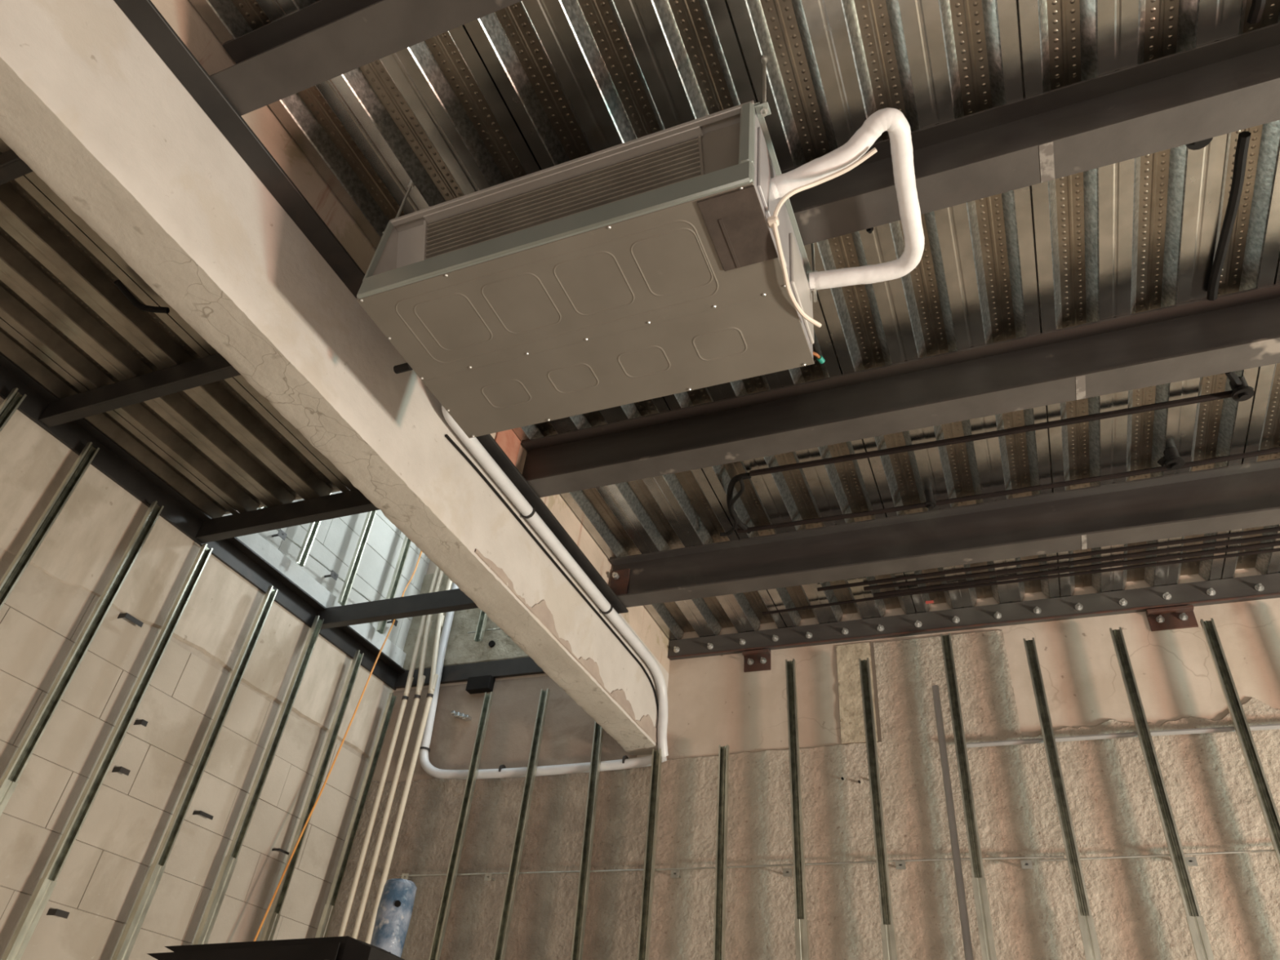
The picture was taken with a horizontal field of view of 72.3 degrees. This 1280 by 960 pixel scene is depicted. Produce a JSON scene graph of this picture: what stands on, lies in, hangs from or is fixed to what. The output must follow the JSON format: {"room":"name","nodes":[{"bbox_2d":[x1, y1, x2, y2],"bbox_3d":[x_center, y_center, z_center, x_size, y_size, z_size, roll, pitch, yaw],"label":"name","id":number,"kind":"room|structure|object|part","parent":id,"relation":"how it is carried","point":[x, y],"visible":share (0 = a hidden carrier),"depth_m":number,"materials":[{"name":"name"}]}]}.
{"room":"construction site","nodes":[
{"label":"construction site","id":0,"kind":"room"},
{"bbox_2d":[0,396,430,959],"bbox_3d":[-3.076,-0.241,3.262,0.255,6.835,7.215,-10,-41,20],"label":"wall","id":1,"kind":"structure","parent":0,"point":[100,881],"depth_m":4.26,"materials":[{"name":"concrete"}]},
{"bbox_2d":[46,908,69,918],"bbox_3d":[-2.428,1.810,3.653,0.052,0.024,0.062,-10,-41,20],"label":"tab","id":2,"kind":"object","parent":1,"relation":"attached to","point":[56,912],"visible":1,"depth_m":3.64,"materials":[{"name":"black metal"}]},
{"bbox_2d":[111,766,130,775],"bbox_3d":[-2.379,1.335,4.012,0.052,0.024,0.052,-10,-41,20],"label":"tab","id":3,"kind":"object","parent":1,"relation":"attached to","point":[117,769],"visible":1,"depth_m":4.00,"materials":[{"name":"black metal"}]},
{"bbox_2d":[117,613,143,626],"bbox_3d":[-2.435,0.672,4.183,0.052,0.024,0.102,-10,-41,20],"label":"tab","id":4,"kind":"object","parent":1,"relation":"attached to","point":[128,616],"visible":1,"depth_m":4.16,"materials":[{"name":"black metal"}]},
{"bbox_2d":[133,719,148,726],"bbox_3d":[-2.363,1.151,4.143,0.052,0.024,0.032,-10,-41,20],"label":"tab","id":5,"kind":"object","parent":1,"relation":"attached to","point":[142,722],"visible":1,"depth_m":4.13,"materials":[{"name":"black metal"}]},
{"bbox_2d":[0,351,405,689],"bbox_3d":[-2.943,-0.730,3.463,0.086,0.124,7.015,-10,-41,20],"label":"beam","id":6,"kind":"structure","parent":1,"relation":"attached to","point":[111,460],"depth_m":4.52,"materials":[{"name":"black metal"}]},
{"bbox_2d":[315,588,478,629],"bbox_3d":[-1.147,0.702,5.036,1.772,0.114,0.055,-10,-41,20],"label":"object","id":7,"kind":"structure","parent":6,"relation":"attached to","point":[451,600],"depth_m":5.11,"materials":[{"name":"black metal"}]},
{"bbox_2d":[192,810,213,819],"bbox_3d":[-2.182,1.674,4.370,0.052,0.018,0.086,-10,-41,20],"label":"tab","id":8,"kind":"object","parent":1,"relation":"attached to","point":[195,812],"visible":1,"depth_m":4.35,"materials":[{"name":"black metal"}]},
{"bbox_2d":[271,848,288,854],"bbox_3d":[-1.959,2.035,4.787,0.052,0.012,0.102,-10,-41,20],"label":"tab","id":9,"kind":"object","parent":1,"relation":"attached to","point":[273,849],"visible":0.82,"depth_m":4.76,"materials":[{"name":"black metal"}]},
{"bbox_2d":[295,493,331,566],"bbox_3d":[-1.933,-0.210,5.718,0.024,1.788,0.069,-10,-41,20],"label":"stud","id":10,"kind":"object","parent":1,"relation":"attached to","point":[301,559],"visible":0.33,"depth_m":5.26,"materials":[{"name":"metal"}]},
{"bbox_2d":[271,528,398,626],"bbox_3d":[-1.921,0.628,5.521,0.077,0.084,1.264,-10,-41,20],"label":"rod","id":11,"kind":"object","parent":1,"relation":"attached to","point":[282,534],"visible":0.79,"depth_m":5.43,"materials":[{"name":"metal"}]},
{"bbox_2d":[337,510,377,605],"bbox_3d":[-1.779,0.051,6.000,0.024,1.823,0.072,-10,-41,20],"label":"stud","id":12,"kind":"object","parent":1,"relation":"attached to","point":[363,537],"visible":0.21,"depth_m":5.65,"materials":[{"name":"metal"}]},
{"bbox_2d":[376,535,411,634],"bbox_3d":[-1.625,0.287,6.293,0.024,1.805,0.058,-10,-41,20],"label":"stud","id":13,"kind":"object","parent":1,"relation":"attached to","point":[381,626],"visible":0.33,"depth_m":6.01,"materials":[{"name":"metal"}]},
{"bbox_2d":[0,0,670,755],"bbox_3d":[-1.251,-0.842,2.659,0.213,0.736,7.015,-10,-41,20],"label":"concrete beam","id":14,"kind":"structure","parent":0,"point":[87,103],"depth_m":2.70,"materials":[{"name":"concrete"}]},
{"bbox_2d":[114,0,628,613],"bbox_3d":[-1.259,-1.188,2.394,0.088,0.090,6.180,-10,-41,20],"label":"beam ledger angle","id":15,"kind":"structure","parent":14,"relation":"attached to","point":[144,15],"depth_m":2.64,"materials":[{"name":"black metal"}]},
{"bbox_2d":[419,404,668,779],"bbox_3d":[-0.281,-0.018,4.986,1.432,2.694,3.306,12,-38,-7],"label":"pipe","id":16,"kind":"object","parent":14,"relation":"attached to","point":[527,511],"visible":0.79,"depth_m":4.80,"materials":[{"name":"plastic"}]},
{"bbox_2d":[444,434,658,718],"bbox_3d":[-0.315,0.594,4.141,0.012,0.210,2.335,-10,-41,20],"label":"cable","id":17,"kind":"object","parent":14,"relation":"attached to","point":[446,436],"visible":0.96,"depth_m":3.98,"materials":[{"name":"plastic"}]},
{"bbox_2d":[0,0,1279,640],"bbox_3d":[1.108,-1.577,2.026,8.840,0.160,7.015,-10,-41,20],"label":"ceiling","id":18,"kind":"structure","parent":0,"point":[524,87],"depth_m":2.97,"materials":[{"name":"metal"}]},
{"bbox_2d":[0,149,33,185],"bbox_3d":[-2.238,-1.032,2.984,1.772,0.114,0.055,-10,-41,20],"label":"steel beam","id":19,"kind":"structure","parent":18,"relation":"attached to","point":[12,167],"depth_m":2.88,"materials":[{"name":"black metal"}]},
{"bbox_3d":[-3.165,-1.350,2.858,0.234,0.062,5.150,-10,-41,20],"label":"deck panel","id":20,"kind":"part","parent":18,"relation":"part of","materials":[{"name":"metal"}]},
{"bbox_2d":[38,352,240,427],"bbox_3d":[-1.869,-0.447,3.676,1.772,0.114,0.055,-10,-41,20],"label":"steel beam","id":21,"kind":"structure","parent":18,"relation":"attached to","point":[215,367],"depth_m":3.75,"materials":[{"name":"black metal"}]},
{"bbox_2d":[114,280,169,313],"bbox_3d":[-1.932,-0.693,3.385,0.209,0.024,0.082,33,-45,-29],"label":"cable","id":22,"kind":"object","parent":18,"relation":"attached to","point":[118,283],"visible":1,"depth_m":3.39,"materials":[{"name":"plastic"}]},
{"bbox_3d":[-2.722,-1.431,2.691,0.714,0.062,5.150,-10,-41,20],"label":"deck panel","id":23,"kind":"part","parent":18,"relation":"part of","materials":[{"name":"metal"}]},
{"bbox_3d":[-2.058,-1.551,2.440,0.714,0.062,5.150,-10,-41,20],"label":"deck panel","id":24,"kind":"part","parent":18,"relation":"part of","materials":[{"name":"metal"}]},
{"bbox_2d":[195,488,379,542],"bbox_3d":[-1.508,0.127,4.356,1.772,0.114,0.055,-10,-41,20],"label":"steel beam","id":25,"kind":"structure","parent":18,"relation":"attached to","point":[353,502],"depth_m":4.43,"materials":[{"name":"black metal"}]},
{"bbox_2d":[209,0,523,115],"bbox_3d":[1.925,-1.735,1.377,6.828,0.242,0.122,-10,-41,20],"label":"joist","id":26,"kind":"object","parent":18,"relation":"attached to","point":[320,42],"visible":1,"depth_m":2.36,"materials":[{"name":"metal"}]},
{"bbox_2d":[382,182,413,233],"bbox_3d":[-0.773,-0.867,2.828,0.036,0.305,0.036,-10,-41,20],"label":"rod","id":27,"kind":"object","parent":18,"relation":"hanging from","point":[411,185],"visible":0.53,"depth_m":2.87,"materials":[{"name":"metal"}]},
{"bbox_3d":[-0.777,-0.866,2.829,0.009,0.305,0.009,4,-38,3],"label":"rod","id":28,"kind":"part","parent":27,"relation":"part of","materials":[{"name":"metal"}]},
{"bbox_3d":[-0.784,-1.181,2.726,0.714,0.062,6.955,-10,-41,20],"label":"deck panel","id":29,"kind":"part","parent":18,"relation":"part of","materials":[{"name":"metal"}]},
{"bbox_3d":[-0.120,-1.302,2.475,0.714,0.062,6.955,-10,-41,20],"label":"deck panel","id":30,"kind":"part","parent":18,"relation":"part of","materials":[{"name":"metal"}]},
{"bbox_2d":[754,55,771,118],"bbox_3d":[0.336,-1.078,2.396,0.036,0.305,0.036,-10,-41,20],"label":"rod","id":31,"kind":"object","parent":18,"relation":"hanging from","point":[762,109],"visible":1,"depth_m":2.34,"materials":[{"name":"metal"}]},
{"bbox_2d":[356,100,814,438],"bbox_3d":[-0.158,-0.570,2.638,1.242,0.388,0.640,-10,-41,20],"label":"air conditioner","id":32,"kind":"object","parent":31,"relation":"hanging from","point":[647,267],"visible":0.97,"depth_m":2.47,"materials":[{"name":"grey metal"}]},
{"bbox_3d":[-0.700,-0.608,2.674,0.111,0.361,0.134,-10,-41,20],"label":"blank plate","id":33,"kind":"part","parent":32,"relation":"part of","materials":[{"name":"metal"}]},
{"bbox_3d":[0.249,-0.781,2.315,0.161,0.361,0.134,-10,-41,20],"label":"blank plate","id":34,"kind":"part","parent":32,"relation":"part of","materials":[{"name":"metal"}]},
{"bbox_2d":[813,351,825,364],"bbox_3d":[0.529,-0.372,2.622,0.063,0.017,0.021,33,-45,-30],"label":"copper tail","id":35,"kind":"object","parent":32,"relation":"attached to","point":[820,359],"visible":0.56,"depth_m":2.62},
{"bbox_2d":[766,147,877,327],"bbox_3d":[0.521,-0.638,2.324,0.286,0.261,0.384,-10,-41,20],"label":"lead","id":36,"kind":"object","parent":32,"relation":"hanging from","point":[772,221],"visible":1,"depth_m":2.25,"materials":[{"name":"plastic"}]},
{"bbox_2d":[770,107,924,290],"bbox_3d":[0.592,-0.727,2.433,0.376,0.139,0.538,-10,-41,20],"label":"insulated pipe","id":37,"kind":"object","parent":32,"relation":"attached to","point":[893,121],"visible":0.97,"depth_m":2.32,"materials":[{"name":"plastic"}]},
{"bbox_3d":[0.340,-1.078,2.395,0.009,0.305,0.009,-28,-50,36],"label":"rod","id":38,"kind":"part","parent":31,"relation":"part of","materials":[{"name":"metal"}]},
{"bbox_2d":[805,243,817,302],"bbox_3d":[0.541,-0.700,2.755,0.036,0.420,0.036,-10,-41,20],"label":"rod","id":39,"kind":"object","parent":18,"relation":"hanging from","point":[815,295],"visible":0.35,"depth_m":2.71,"materials":[{"name":"metal"}]},
{"bbox_3d":[0.544,-0.700,2.754,0.009,0.420,0.009,-28,-50,36],"label":"rod","id":40,"kind":"part","parent":39,"relation":"part of","materials":[{"name":"metal"}]},
{"bbox_2d":[866,226,873,233],"bbox_3d":[0.744,-0.827,2.841,0.024,0.075,0.024,-10,-41,20],"label":"fitting","id":41,"kind":"object","parent":18,"relation":"attached to","point":[869,230],"visible":0.43,"depth_m":2.82,"materials":[{"name":"black plastic"}]},
{"bbox_2d":[494,283,1279,497],"bbox_3d":[2.592,-0.665,2.644,6.839,0.243,0.297,-10,-41,20],"label":"joist","id":42,"kind":"object","parent":18,"relation":"attached to","point":[1238,331],"visible":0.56,"depth_m":3.28,"materials":[{"name":"metal"}]},
{"bbox_3d":[-0.578,-0.145,3.804,0.009,0.199,0.175,-10,-41,20],"label":"plate","id":43,"kind":"part","parent":42,"relation":"part of","materials":[{"name":"metal"}]},
{"bbox_3d":[0.544,-1.423,2.224,0.714,0.062,6.955,-10,-41,20],"label":"deck panel","id":44,"kind":"part","parent":18,"relation":"part of","materials":[{"name":"metal"}]},
{"bbox_2d":[925,600,933,604],"bbox_3d":[1.544,0.651,4.669,0.040,0.004,0.024,-10,-41,20],"label":"tag","id":45,"kind":"object","parent":18,"relation":"attached to","point":[931,601],"visible":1,"depth_m":4.67,"materials":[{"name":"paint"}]},
{"bbox_2d":[924,490,936,509],"bbox_3d":[1.299,0.091,3.923,0.048,0.085,0.048,-10,-41,20],"label":"fitting","id":46,"kind":"object","parent":18,"relation":"attached to","point":[930,503],"visible":1,"depth_m":3.91,"materials":[{"name":"black plastic"}]},
{"bbox_3d":[1.296,0.119,3.901,0.021,0.014,0.021,18,-39,-15],"label":"spout","id":47,"kind":"part","parent":46,"relation":"part of","materials":[{"name":"black plastic"}]},
{"bbox_2d":[609,457,1279,607],"bbox_3d":[2.997,-0.029,3.395,6.828,0.243,0.115,-10,-41,20],"label":"joist","id":48,"kind":"object","parent":18,"relation":"attached to","point":[1243,495],"visible":0.87,"depth_m":3.96,"materials":[{"name":"metal"}]},
{"bbox_2d":[749,390,1232,476],"bbox_3d":[1.375,-0.177,3.599,1.897,0.026,0.033,-10,-41,20],"label":"conduit","id":49,"kind":"object","parent":18,"relation":"attached to","point":[1226,394],"visible":0.84,"depth_m":3.56,"materials":[{"name":"metal"}]},
{"bbox_2d":[737,446,1279,533],"bbox_3d":[1.752,0.024,3.794,2.761,0.022,0.042,-10,-41,20],"label":"conduit","id":50,"kind":"object","parent":18,"relation":"attached to","point":[1276,450],"visible":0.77,"depth_m":3.83,"materials":[{"name":"metal"}]},
{"bbox_2d":[720,476,744,536],"bbox_3d":[0.445,0.134,4.084,0.068,0.018,0.463,8,-38,-2],"label":"cable","id":51,"kind":"object","parent":50,"relation":"hanging from","point":[740,480],"visible":1,"depth_m":4.08,"materials":[{"name":"plastic"}]},
{"bbox_2d":[726,472,751,533],"bbox_3d":[0.465,0.112,4.104,0.116,0.028,0.459,0,-38,8],"label":"cable","id":52,"kind":"object","parent":50,"relation":"hanging from","point":[735,479],"visible":0.85,"depth_m":4.02,"materials":[{"name":"plastic"}]},
{"bbox_2d":[761,547,1279,614],"bbox_3d":[2.075,0.476,4.337,3.040,0.016,0.034,-11,-41,21],"label":"conduit","id":53,"kind":"object","parent":18,"relation":"attached to","point":[1277,549],"visible":1,"depth_m":4.37,"materials":[{"name":"metal"}]},
{"bbox_2d":[780,22,1279,245],"bbox_3d":[2.277,-1.174,2.040,6.828,0.243,0.122,-10,-41,20],"label":"joist","id":54,"kind":"object","parent":18,"relation":"attached to","point":[1232,84],"visible":0.48,"depth_m":2.43,"materials":[{"name":"metal"}]},
{"bbox_2d":[817,526,1279,591],"bbox_3d":[2.154,0.348,4.161,2.648,0.020,0.024,-11,-41,21],"label":"conduit","id":55,"kind":"object","parent":18,"relation":"attached to","point":[1272,529],"visible":1,"depth_m":4.21,"materials":[{"name":"metal"}]},
{"bbox_2d":[863,533,1279,591],"bbox_3d":[2.292,0.363,4.160,2.429,0.022,0.029,-11,-41,21],"label":"conduit","id":56,"kind":"object","parent":18,"relation":"attached to","point":[1275,535],"visible":1,"depth_m":4.22,"materials":[{"name":"metal"}]},
{"bbox_2d":[873,541,1279,596],"bbox_3d":[2.338,0.397,4.197,2.408,0.022,0.030,-11,-41,21],"label":"conduit","id":57,"kind":"object","parent":18,"relation":"attached to","point":[1274,543],"visible":1,"depth_m":4.25,"materials":[{"name":"metal"}]},
{"bbox_3d":[1.208,-1.544,1.973,0.714,0.062,6.955,-10,-41,20],"label":"deck panel","id":58,"kind":"part","parent":18,"relation":"part of","materials":[{"name":"metal"}]},
{"bbox_2d":[1157,447,1185,470],"bbox_3d":[2.173,-0.077,3.581,0.071,0.085,0.095,11,-38,-6],"label":"fitting","id":59,"kind":"object","parent":18,"relation":"attached to","point":[1171,459],"visible":1,"depth_m":3.56,"materials":[{"name":"black plastic"}]},
{"bbox_3d":[2.172,-0.057,3.550,0.032,0.014,0.032,-10,-41,20],"label":"spout","id":60,"kind":"part","parent":59,"relation":"part of","materials":[{"name":"black plastic"}]},
{"bbox_2d":[1185,137,1213,150],"bbox_3d":[1.591,-0.990,2.503,0.072,0.085,0.072,-10,-41,20],"label":"fitting","id":61,"kind":"object","parent":18,"relation":"attached to","point":[1197,145],"visible":0.3,"depth_m":2.49,"materials":[{"name":"black plastic"}]},
{"bbox_3d":[1.588,-0.962,2.481,0.032,0.014,0.032,-10,-41,20],"label":"spout","id":62,"kind":"part","parent":61,"relation":"part of","materials":[{"name":"black plastic"}]},
{"bbox_2d":[1206,131,1251,300],"bbox_3d":[1.837,-0.804,2.736,0.041,0.032,0.619,-8,-40,18],"label":"cable","id":63,"kind":"object","parent":18,"relation":"attached to","point":[1243,140],"visible":1,"depth_m":2.69,"materials":[{"name":"plastic"}]},
{"bbox_2d":[1224,371,1254,401],"bbox_3d":[2.194,-0.351,3.229,0.151,0.085,0.071,26,-42,-23],"label":"fitting","id":64,"kind":"object","parent":18,"relation":"attached to","point":[1242,392],"visible":0.88,"depth_m":3.22,"materials":[{"name":"black plastic"}]},
{"bbox_3d":[2.224,-0.307,3.223,0.032,0.014,0.032,-10,-41,20],"label":"spout","id":65,"kind":"part","parent":64,"relation":"part of","materials":[{"name":"black plastic"}]},
{"bbox_3d":[1.871,-1.665,1.722,0.714,0.062,6.955,-10,-41,20],"label":"deck panel","id":66,"kind":"part","parent":18,"relation":"part of","materials":[{"name":"metal"}]},
{"bbox_2d":[1246,0,1266,23],"bbox_3d":[1.573,-1.233,2.227,0.039,0.032,0.136,-10,-41,20],"label":"cable","id":67,"kind":"object","parent":18,"relation":"attached to","point":[1257,6],"visible":1,"depth_m":2.25,"materials":[{"name":"plastic"}]},
{"bbox_2d":[326,560,1279,959],"bbox_3d":[2.402,1.158,4.136,8.840,6.700,0.284,-10,-41,20],"label":"wall","id":68,"kind":"structure","parent":0,"point":[1137,909],"depth_m":4.33,"materials":[{"name":"concrete"}]},
{"bbox_2d":[450,710,471,721],"bbox_3d":[-1.130,1.492,5.540,0.136,0.060,0.055,-10,-41,20],"label":"scrap","id":69,"kind":"object","parent":68,"relation":"attached to","point":[466,717],"visible":1,"depth_m":5.51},
{"bbox_2d":[394,657,545,688],"bbox_3d":[-0.828,1.208,5.635,1.772,0.114,0.028,-10,-41,20],"label":"steel beam","id":70,"kind":"structure","parent":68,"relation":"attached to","point":[525,665],"depth_m":5.71,"materials":[{"name":"black metal"}]},
{"bbox_2d":[465,675,495,693],"bbox_3d":[-1.025,1.315,5.628,0.170,0.093,0.062,-10,-41,20],"label":"wall box","id":71,"kind":"object","parent":68,"relation":"attached to","point":[477,684],"visible":1,"depth_m":5.60,"materials":[{"name":"black plastic"}]},
{"bbox_2d":[474,609,487,641],"bbox_3d":[-0.986,0.358,6.312,0.050,1.780,0.024,-10,-41,20],"label":"stud","id":72,"kind":"object","parent":68,"relation":"attached to","point":[482,619],"visible":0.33,"depth_m":5.83,"materials":[{"name":"metal"}]},
{"bbox_2d":[467,627,501,633],"bbox_3d":[-0.836,0.968,5.766,0.694,0.014,0.010,-10,-41,20],"label":"rod","id":73,"kind":"object","parent":68,"relation":"attached to","point":[498,628],"visible":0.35,"depth_m":5.83,"materials":[{"name":"metal"}]},
{"bbox_2d":[399,855,1064,880],"bbox_3d":[0.244,1.963,4.385,3.460,0.081,0.072,-10,-41,20],"label":"rod","id":74,"kind":"object","parent":68,"relation":"attached to","point":[900,864],"visible":0.98,"depth_m":4.21,"materials":[{"name":"metal"}]},
{"bbox_2d":[742,648,770,672],"bbox_3d":[0.663,1.023,4.986,0.155,0.120,0.050,-10,-41,20],"label":"bracket","id":75,"kind":"object","parent":68,"relation":"attached to","point":[754,660],"visible":1,"depth_m":4.99,"materials":[{"name":"metal"}]},
{"bbox_2d":[667,573,1279,660],"bbox_3d":[3.325,0.440,4.046,6.835,0.118,0.074,-10,-41,20],"label":"back ledger angle","id":76,"kind":"object","parent":68,"relation":"attached to","point":[1267,586],"visible":1,"depth_m":4.60,"materials":[{"name":"metal"}]},
{"bbox_2d":[965,724,1279,747],"bbox_3d":[2.422,1.126,3.910,1.856,0.029,0.024,-10,-41,20],"label":"conduit","id":77,"kind":"object","parent":68,"relation":"attached to","point":[1268,726],"visible":0.92,"depth_m":3.99,"materials":[{"name":"grey plastic"}]},
{"bbox_2d":[1040,849,1274,866],"bbox_3d":[2.407,1.545,3.588,1.422,0.085,0.072,-10,-41,20],"label":"rod","id":78,"kind":"object","parent":68,"relation":"attached to","point":[1191,861],"visible":0.98,"depth_m":3.62,"materials":[{"name":"metal"}]},
{"bbox_2d":[1146,604,1198,631],"bbox_3d":[2.589,0.668,4.262,0.200,0.107,0.050,-10,-41,20],"label":"bracket","id":79,"kind":"object","parent":68,"relation":"attached to","point":[1180,616],"visible":1,"depth_m":4.26,"materials":[{"name":"metal"}]},
{"bbox_3d":[0.735,1.680,-0.528,9.440,0.150,7.615,-10,-41,20],"label":"floor","id":80,"kind":"structure","parent":0,"visible":0},
{"bbox_2d":[0,387,26,431],"bbox_3d":[-2.864,1.140,2.606,0.024,3.883,0.050,-10,-41,20],"label":"stud","id":81,"kind":"object","parent":80,"relation":"on","point":[12,402],"visible":1,"depth_m":3.75,"materials":[{"name":"metal"}]},
{"bbox_2d":[0,441,99,609],"bbox_3d":[-2.719,1.365,2.881,0.024,3.893,0.050,-10,-41,20],"label":"stud","id":82,"kind":"object","parent":80,"relation":"on","point":[28,550],"visible":1,"depth_m":3.81,"materials":[{"name":"metal"}]},
{"bbox_2d":[0,500,164,816],"bbox_3d":[-2.567,1.625,3.158,0.030,3.854,0.064,-10,-41,20],"label":"stud","id":83,"kind":"object","parent":80,"relation":"on","point":[8,783],"visible":1,"depth_m":3.82,"materials":[{"name":"metal"}]},
{"bbox_2d":[0,543,213,959],"bbox_3d":[-2.436,1.844,3.400,0.030,3.831,0.066,-10,-41,20],"label":"stud","id":84,"kind":"object","parent":80,"relation":"on","point":[15,948],"visible":1,"depth_m":3.84,"materials":[{"name":"metal"}]},
{"bbox_2d":[111,585,277,959],"bbox_3d":[-2.254,2.115,3.749,0.030,3.870,0.093,-10,-41,20],"label":"stud","id":85,"kind":"object","parent":80,"relation":"on","point":[135,920],"visible":1,"depth_m":4.23,"materials":[{"name":"metal"}]},
{"bbox_2d":[192,615,324,944],"bbox_3d":[-2.104,2.339,4.039,0.030,3.900,0.098,-10,-41,20],"label":"stud","id":86,"kind":"object","parent":80,"relation":"on","point":[216,898],"visible":1,"depth_m":4.58,"materials":[{"name":"metal"}]},
{"bbox_2d":[146,936,404,959],"bbox_3d":[-0.867,1.722,1.359,0.576,1.816,0.174,-10,-41,20],"label":"steel tray","id":87,"kind":"object","parent":80,"relation":"on","point":[336,948],"visible":1,"depth_m":1.81,"materials":[{"name":"black metal"}]},
{"bbox_3d":[-0.849,1.008,1.833,0.519,0.080,0.002,-10,-41,20],"label":"rail","id":88,"kind":"part","parent":87,"relation":"part of","materials":[{"name":"black metal"}]},
{"bbox_3d":[-0.549,0.993,1.806,0.057,0.068,0.130,-10,-41,20],"label":"plate","id":89,"kind":"part","parent":87,"relation":"part of","materials":[{"name":"black plastic"}]},
{"bbox_2d":[370,878,417,957],"bbox_3d":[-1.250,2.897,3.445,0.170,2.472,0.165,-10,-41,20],"label":"water bottle","id":90,"kind":"object","parent":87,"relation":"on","point":[395,908],"visible":0.93,"depth_m":4.06,"materials":[{"name":"blue plastic"}]},
{"bbox_2d":[259,649,364,941],"bbox_3d":[-1.952,2.591,4.321,0.030,3.879,0.099,-10,-41,20],"label":"stud","id":91,"kind":"object","parent":80,"relation":"on","point":[268,931],"visible":1,"depth_m":4.96,"materials":[{"name":"metal"}]},
{"bbox_2d":[253,550,422,941],"bbox_3d":[-1.832,1.688,4.794,0.065,5.881,0.724,-10,-41,20],"label":"cord","id":92,"kind":"object","parent":80,"relation":"on","point":[411,577],"visible":0.79,"depth_m":4.97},
{"bbox_2d":[315,693,397,937],"bbox_3d":[-1.809,2.864,4.567,0.030,3.780,0.145,-10,-41,20],"label":"stud","id":93,"kind":"object","parent":80,"relation":"on","point":[329,908],"visible":1,"depth_m":5.23,"materials":[{"name":"metal"}]},
{"bbox_2d":[337,565,439,936],"bbox_3d":[-1.584,2.004,5.146,0.040,5.900,0.065,-10,-41,20],"label":"pipe","id":94,"kind":"object","parent":80,"relation":"on","point":[420,633],"visible":0.78,"depth_m":5.33,"materials":[{"name":"plastic"}]},
{"bbox_2d":[351,569,444,939],"bbox_3d":[-1.520,1.993,5.123,0.094,5.900,0.044,3,-38,4],"label":"pipe","id":95,"kind":"object","parent":80,"relation":"on","point":[421,677],"visible":0.71,"depth_m":5.29,"materials":[{"name":"plastic"}]},
{"bbox_2d":[364,577,452,944],"bbox_3d":[-1.434,1.977,5.090,0.100,5.900,0.044,2,-38,6],"label":"pipe","id":96,"kind":"object","parent":80,"relation":"on","point":[433,677],"visible":0.7,"depth_m":5.26,"materials":[{"name":"plastic"}]},
{"bbox_2d":[428,691,493,959],"bbox_3d":[-1.103,2.787,4.321,0.056,3.724,0.024,-10,-41,20],"label":"stud","id":97,"kind":"object","parent":80,"relation":"on","point":[443,913],"visible":1,"depth_m":4.95,"materials":[{"name":"metal"}]},
{"bbox_2d":[493,688,550,959],"bbox_3d":[-0.750,2.729,4.183,0.073,3.710,0.024,-10,-41,20],"label":"stud","id":98,"kind":"object","parent":80,"relation":"on","point":[515,863],"visible":1,"depth_m":4.81,"materials":[{"name":"metal"}]},
{"bbox_2d":[570,720,603,959],"bbox_3d":[-0.340,2.700,3.989,0.152,3.590,0.024,-10,-41,20],"label":"stud","id":99,"kind":"object","parent":80,"relation":"on","point":[593,788],"visible":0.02,"depth_m":4.61,"materials":[{"name":"metal"}]},
{"bbox_2d":[636,748,662,959],"bbox_3d":[-0.037,2.761,3.777,0.081,3.288,0.024,-10,-41,20],"label":"stud","id":100,"kind":"object","parent":80,"relation":"on","point":[643,946],"visible":1,"depth_m":4.44,"materials":[{"name":"metal"}]},
{"bbox_2d":[712,744,728,959],"bbox_3d":[0.312,2.698,3.644,0.076,3.286,0.024,-10,-41,20],"label":"stud","id":101,"kind":"object","parent":80,"relation":"on","point":[720,895],"visible":1,"depth_m":4.31,"materials":[{"name":"metal"}]},
{"bbox_2d":[785,658,809,959],"bbox_3d":[0.700,2.451,3.647,0.138,3.747,0.030,-10,-41,20],"label":"stud","id":102,"kind":"object","parent":80,"relation":"on","point":[801,922],"visible":1,"depth_m":4.28,"materials":[{"name":"metal"}]},
{"bbox_2d":[858,657,897,959],"bbox_3d":[1.047,2.402,3.504,0.101,3.710,0.030,-10,-41,20],"label":"stud","id":103,"kind":"object","parent":80,"relation":"on","point":[887,927],"visible":1,"depth_m":4.14,"materials":[{"name":"metal"}]},
{"bbox_2d":[931,684,973,959],"bbox_3d":[1.341,2.441,3.364,0.037,3.550,0.034,-10,-41,20],"label":"stud","id":104,"kind":"object","parent":80,"relation":"on","point":[966,932],"visible":1,"depth_m":4.01,"materials":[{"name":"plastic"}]},
{"bbox_2d":[940,632,996,959],"bbox_3d":[1.414,2.298,3.397,0.067,3.807,0.030,-10,-41,20],"label":"stud","id":105,"kind":"object","parent":80,"relation":"on","point":[981,902],"visible":1,"depth_m":4.01,"materials":[{"name":"metal"}]},
{"bbox_2d":[1023,637,1102,959],"bbox_3d":[1.776,2.260,3.236,0.059,3.733,0.030,-10,-41,20],"label":"stud","id":106,"kind":"object","parent":80,"relation":"on","point":[1090,941],"visible":1,"depth_m":3.86,"materials":[{"name":"metal"}]},
{"bbox_2d":[1109,626,1214,959],"bbox_3d":[2.138,2.190,3.103,0.058,3.744,0.030,-10,-41,20],"label":"stud","id":107,"kind":"object","parent":80,"relation":"on","point":[1197,931],"visible":1,"depth_m":3.73,"materials":[{"name":"metal"}]},
{"bbox_2d":[1200,617,1279,866],"bbox_3d":[2.471,2.130,2.977,0.103,3.744,0.024,-10,-41,20],"label":"stud","id":108,"kind":"object","parent":80,"relation":"on","point":[1268,809],"visible":1,"depth_m":3.77,"materials":[{"name":"metal"}]}
]}

